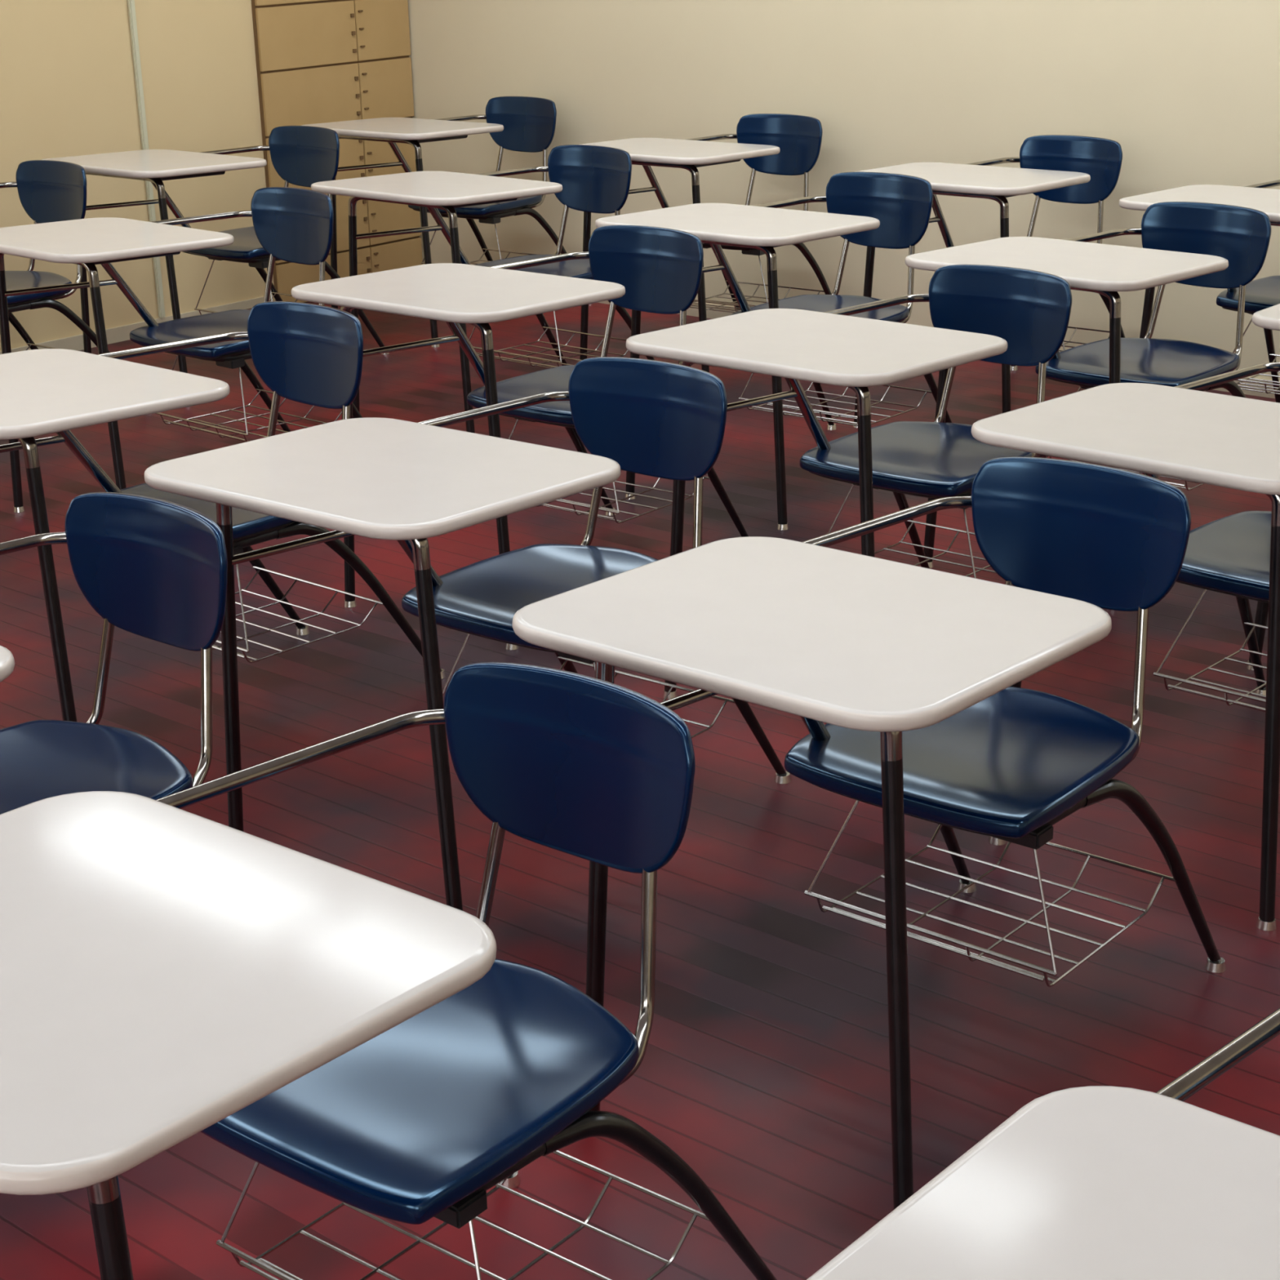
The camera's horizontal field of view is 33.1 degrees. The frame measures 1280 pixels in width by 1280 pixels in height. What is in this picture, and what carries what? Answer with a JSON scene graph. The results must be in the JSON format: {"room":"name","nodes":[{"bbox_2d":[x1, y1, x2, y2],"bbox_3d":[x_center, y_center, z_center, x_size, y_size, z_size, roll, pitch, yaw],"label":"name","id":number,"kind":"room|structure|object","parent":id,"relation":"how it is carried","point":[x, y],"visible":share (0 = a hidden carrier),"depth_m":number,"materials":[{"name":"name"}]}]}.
{"room":"classroom","nodes":[
{"label":"classroom","id":0,"kind":"room"},
{"bbox_2d":[0,0,275,351],"bbox_3d":[-3.913,-1.630,5.579,0.120,2.750,9.000,15,25,38],"label":"wall","id":1,"kind":"structure","parent":0,"point":[68,88],"depth_m":7.96,"materials":[{"name":"beige paint"}]},
{"bbox_2d":[0,294,273,354],"bbox_3d":[-4.099,-0.236,5.699,0.012,0.055,8.170,15,25,38],"label":"baseboard","id":2,"kind":"structure","parent":1,"relation":"attached to","point":[122,333],"depth_m":8.09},
{"bbox_2d":[127,0,165,318],"bbox_3d":[-1.854,-2.496,7.759,0.018,2.695,0.024,15,25,38],"label":"trim","id":3,"kind":"structure","parent":1,"relation":"attached to","point":[131,9],"depth_m":7.96,"materials":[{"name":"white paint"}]},
{"bbox_2d":[0,302,1279,1279],"bbox_3d":[-0.391,0.633,3.277,9.240,0.100,9.240,15,25,38],"label":"floor","id":4,"kind":"structure","parent":0,"point":[764,1067],"depth_m":3.69,"materials":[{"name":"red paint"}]},
{"bbox_2d":[0,160,110,352],"bbox_3d":[-2.112,-1.023,6.646,0.610,0.802,1.078,14,25,37],"label":"chair","id":5,"kind":"object","parent":4,"relation":"on","point":[49,190],"visible":0.82,"depth_m":6.82,"materials":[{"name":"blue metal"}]},
{"bbox_2d":[26,342,56,350],"bbox_3d":[-1.979,-0.967,6.835,0.426,0.248,0.369,14,25,37],"label":"wire basket","id":6,"kind":"object","parent":5,"relation":"on","point":[32,345],"depth_m":7.10,"materials":[{"name":"silver metal"}]},
{"bbox_2d":[0,492,227,814],"bbox_3d":[-0.962,0.292,2.930,0.610,0.802,1.078,14,25,37],"label":"desk","id":7,"kind":"object","parent":4,"relation":"on","point":[155,569],"visible":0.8,"depth_m":3.12,"materials":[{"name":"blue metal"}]},
{"bbox_2d":[0,186,362,512],"bbox_3d":[-1.251,-0.790,5.946,0.610,0.802,1.078,16,26,39],"label":"desk","id":8,"kind":"object","parent":4,"relation":"on","point":[291,224],"visible":0.77,"depth_m":5.90,"materials":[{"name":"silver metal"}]},
{"bbox_2d":[155,355,342,441],"bbox_3d":[-1.109,-0.733,6.129,0.426,0.248,0.369,16,26,39],"label":"wire basket","id":9,"kind":"object","parent":8,"relation":"on","point":[232,362],"depth_m":6.12,"materials":[{"name":"silver metal"}]},
{"bbox_2d":[40,125,389,406],"bbox_3d":[-1.431,-1.314,7.408,0.610,0.802,1.078,14,25,37],"label":"desk","id":10,"kind":"object","parent":4,"relation":"on","point":[304,156],"visible":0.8,"depth_m":7.33,"materials":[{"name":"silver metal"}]},
{"bbox_2d":[194,259,297,314],"bbox_3d":[-1.298,-1.259,7.598,0.426,0.248,0.369,14,25,37],"label":"wire basket","id":11,"kind":"object","parent":10,"relation":"on","point":[260,264],"depth_m":7.58,"materials":[{"name":"silver metal"}]},
{"bbox_2d":[0,301,445,721],"bbox_3d":[-0.954,-0.205,4.305,0.610,0.802,1.078,15,26,38],"label":"desk","id":12,"kind":"object","parent":4,"relation":"on","point":[312,354],"visible":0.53,"depth_m":4.28,"materials":[{"name":"silver metal"}]},
{"bbox_2d":[212,564,383,662],"bbox_3d":[-0.816,-0.148,4.491,0.426,0.248,0.369,15,26,38],"label":"wire basket","id":13,"kind":"object","parent":12,"relation":"on","point":[362,570],"depth_m":4.49,"materials":[{"name":"silver metal"}]},
{"bbox_2d":[251,0,422,302],"bbox_3d":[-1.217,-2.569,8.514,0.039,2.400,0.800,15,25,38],"label":"storage cabinet","id":14,"kind":"object","parent":4,"relation":"on","point":[318,61],"visible":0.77,"depth_m":8.67,"materials":[{"name":"brown wood"}]},
{"bbox_2d":[0,662,777,1279],"bbox_3d":[-0.328,0.536,2.215,0.610,0.802,1.078,14,25,36],"label":"desk","id":15,"kind":"object","parent":4,"relation":"on","point":[170,974],"visible":1,"depth_m":2.11,"materials":[{"name":"silver metal"}]},
{"bbox_2d":[216,1150,711,1279],"bbox_3d":[-0.198,0.590,2.407,0.426,0.248,0.369,14,25,36],"label":"wire basket","id":16,"kind":"object","parent":15,"relation":"on","point":[458,1215],"depth_m":2.42,"materials":[{"name":"silver metal"}]},
{"bbox_2d":[301,96,566,346],"bbox_3d":[-0.704,-1.618,8.199,0.610,0.802,1.078,13,25,35],"label":"desk","id":17,"kind":"object","parent":4,"relation":"on","point":[515,123],"visible":0.73,"depth_m":8.15,"materials":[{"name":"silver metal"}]},
{"bbox_2d":[421,223,537,264],"bbox_3d":[-0.576,-1.564,8.393,0.426,0.248,0.369,13,25,35],"label":"wire basket","id":18,"kind":"object","parent":17,"relation":"on","point":[474,228],"depth_m":8.61,"materials":[{"name":"silver metal"}]},
{"bbox_2d":[144,356,791,911],"bbox_3d":[-0.233,-0.008,3.713,0.610,0.802,1.078,14,25,36],"label":"desk","id":19,"kind":"object","parent":4,"relation":"on","point":[409,483],"visible":0.71,"depth_m":3.53,"materials":[{"name":"silver metal"}]},
{"bbox_2d":[442,633,735,738],"bbox_3d":[-0.103,0.046,3.906,0.426,0.248,0.369,14,25,36],"label":"wire basket","id":20,"kind":"object","parent":19,"relation":"on","point":[564,659],"depth_m":3.96,"materials":[{"name":"silver metal"}]},
{"bbox_2d":[311,144,654,433],"bbox_3d":[-0.421,-1.087,6.712,0.610,0.802,1.078,15,26,38],"label":"desk","id":21,"kind":"object","parent":4,"relation":"on","point":[594,179],"visible":0.58,"depth_m":6.70,"materials":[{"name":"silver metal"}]},
{"bbox_2d":[468,311,628,368],"bbox_3d":[-0.283,-1.030,6.897,0.426,0.248,0.369,15,26,38],"label":"wire basket","id":22,"kind":"object","parent":21,"relation":"on","point":[624,314],"depth_m":6.92,"materials":[{"name":"silver metal"}]},
{"bbox_2d":[291,224,748,649],"bbox_3d":[-0.234,-0.526,5.148,0.610,0.802,1.078,14,25,36],"label":"desk","id":23,"kind":"object","parent":4,"relation":"on","point":[638,268],"visible":0.7,"depth_m":5.08,"materials":[{"name":"silver metal"}]},
{"bbox_2d":[508,419,709,523],"bbox_3d":[-0.103,-0.472,5.339,0.426,0.248,0.369,14,25,36],"label":"wire basket","id":24,"kind":"object","parent":23,"relation":"on","point":[579,445],"depth_m":5.31,"materials":[{"name":"silver metal"}]},
{"bbox_2d":[579,113,831,372],"bbox_3d":[0.255,-1.359,7.419,0.610,0.802,1.078,13,24,34],"label":"desk","id":25,"kind":"object","parent":4,"relation":"on","point":[775,144],"visible":0.48,"depth_m":7.49,"materials":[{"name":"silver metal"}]},
{"bbox_2d":[689,255,824,312],"bbox_3d":[0.380,-1.306,7.615,0.426,0.248,0.369,13,24,34],"label":"wire basket","id":26,"kind":"object","parent":25,"relation":"on","point":[811,260],"depth_m":7.62,"materials":[{"name":"silver metal"}]},
{"bbox_2d":[595,171,951,529],"bbox_3d":[0.430,-0.836,5.959,0.610,0.802,1.078,14,25,36],"label":"desk","id":27,"kind":"object","parent":4,"relation":"on","point":[881,210],"visible":0.6,"depth_m":6.00,"materials":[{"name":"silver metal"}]},
{"bbox_2d":[738,372,932,426],"bbox_3d":[0.562,-0.781,6.150,0.426,0.248,0.369,14,25,36],"label":"wire basket","id":28,"kind":"object","parent":27,"relation":"on","point":[928,377],"depth_m":6.16,"materials":[{"name":"silver metal"}]},
{"bbox_2d":[626,264,1071,698],"bbox_3d":[0.525,-0.321,4.529,0.610,0.802,1.078,15,25,38],"label":"desk","id":29,"kind":"object","parent":4,"relation":"on","point":[1012,316],"visible":0.91,"depth_m":4.45,"materials":[{"name":"silver metal"}]},
{"bbox_2d":[827,484,1016,586],"bbox_3d":[0.661,-0.265,4.716,0.426,0.248,0.369,15,25,38],"label":"wire basket","id":30,"kind":"object","parent":29,"relation":"on","point":[901,500],"depth_m":4.88,"materials":[{"name":"silver metal"}]},
{"bbox_2d":[512,456,1226,1209],"bbox_3d":[0.391,0.234,3.001,0.610,0.802,1.078,14,25,37],"label":"desk","id":31,"kind":"object","parent":4,"relation":"on","point":[910,671],"visible":0.99,"depth_m":2.87,"materials":[{"name":"white laminate"}]},
{"bbox_2d":[804,800,1176,986],"bbox_3d":[0.525,0.290,3.190,0.426,0.248,0.369,14,25,37],"label":"wire basket","id":32,"kind":"object","parent":31,"relation":"on","point":[1142,809],"depth_m":3.16,"materials":[{"name":"silver metal"}]},
{"bbox_2d":[852,134,1124,427],"bbox_3d":[1.124,-1.105,6.659,0.610,0.802,1.078,13,25,35],"label":"desk","id":33,"kind":"object","parent":4,"relation":"on","point":[1060,168],"visible":0.44,"depth_m":6.63,"materials":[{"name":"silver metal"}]},
{"bbox_2d":[1058,326,1109,351],"bbox_3d":[1.252,-1.051,6.852,0.426,0.248,0.369,13,25,35],"label":"wire basket","id":34,"kind":"object","parent":33,"relation":"on","point":[1075,328],"depth_m":6.94,"materials":[{"name":"silver metal"}]},
{"bbox_2d":[806,1007,1279,1279],"bbox_3d":[0.585,0.724,1.633,0.610,0.802,1.078,14,25,37],"label":"desk","id":35,"kind":"object","parent":4,"relation":"on","point":[1089,1182],"visible":1,"depth_m":1.51,"materials":[{"name":"silver metal"}]},
{"bbox_2d":[905,201,1271,568],"bbox_3d":[1.173,-0.619,5.310,0.610,0.802,1.078,15,26,38],"label":"desk","id":36,"kind":"object","parent":4,"relation":"on","point":[1193,243],"visible":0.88,"depth_m":5.32,"materials":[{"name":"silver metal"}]},
{"bbox_2d":[1048,386,1204,490],"bbox_3d":[1.311,-0.562,5.496,0.426,0.248,0.369,15,26,38],"label":"wire basket","id":37,"kind":"object","parent":36,"relation":"on","point":[1178,485],"depth_m":5.35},
{"bbox_2d":[971,362,1279,930],"bbox_3d":[1.101,-0.077,3.815,0.610,0.802,1.078,16,26,39],"label":"desk","id":38,"kind":"object","parent":4,"relation":"on","point":[1183,432],"visible":0.86,"depth_m":3.52,"materials":[{"name":"silver metal"}]},
{"bbox_2d":[1153,589,1267,711],"bbox_3d":[1.241,-0.020,3.999,0.426,0.248,0.369,16,26,39],"label":"wire basket","id":39,"kind":"object","parent":38,"relation":"on","point":[1243,604],"depth_m":4.04,"materials":[{"name":"silver metal"}]},
{"bbox_2d":[1119,179,1279,403],"bbox_3d":[1.832,-0.910,6.074,0.610,0.802,1.078,14,25,37],"label":"desk","id":40,"kind":"object","parent":4,"relation":"on","point":[1263,293],"visible":0.57,"depth_m":5.97,"materials":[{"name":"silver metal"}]},
{"bbox_2d":[1232,318,1279,395],"bbox_3d":[1.966,-0.855,6.263,0.426,0.248,0.369,14,25,37],"label":"wire basket","id":41,"kind":"object","parent":40,"relation":"on","point":[1268,336],"depth_m":6.37,"materials":[{"name":"silver metal"}]},
{"bbox_2d":[1245,303,1279,670],"bbox_3d":[1.765,-0.389,4.635,0.610,0.802,1.078,13,24,35],"label":"desk","id":42,"kind":"object","parent":4,"relation":"on","point":[1268,317],"visible":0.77,"depth_m":4.38,"materials":[{"name":"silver metal"}]},
{"bbox_2d":[407,0,1279,381],"bbox_3d":[2.510,-1.955,6.054,9.240,2.750,0.120,15,25,38],"label":"wall","id":43,"kind":"structure","parent":0,"point":[1188,91],"depth_m":7.51,"materials":[{"name":"beige paint"}]},
{"bbox_2d":[596,300,1279,398],"bbox_3d":[2.498,-0.670,6.465,9.000,0.055,0.012,15,25,38],"label":"baseboard","id":44,"kind":"structure","parent":43,"relation":"attached to","point":[712,314],"depth_m":8.17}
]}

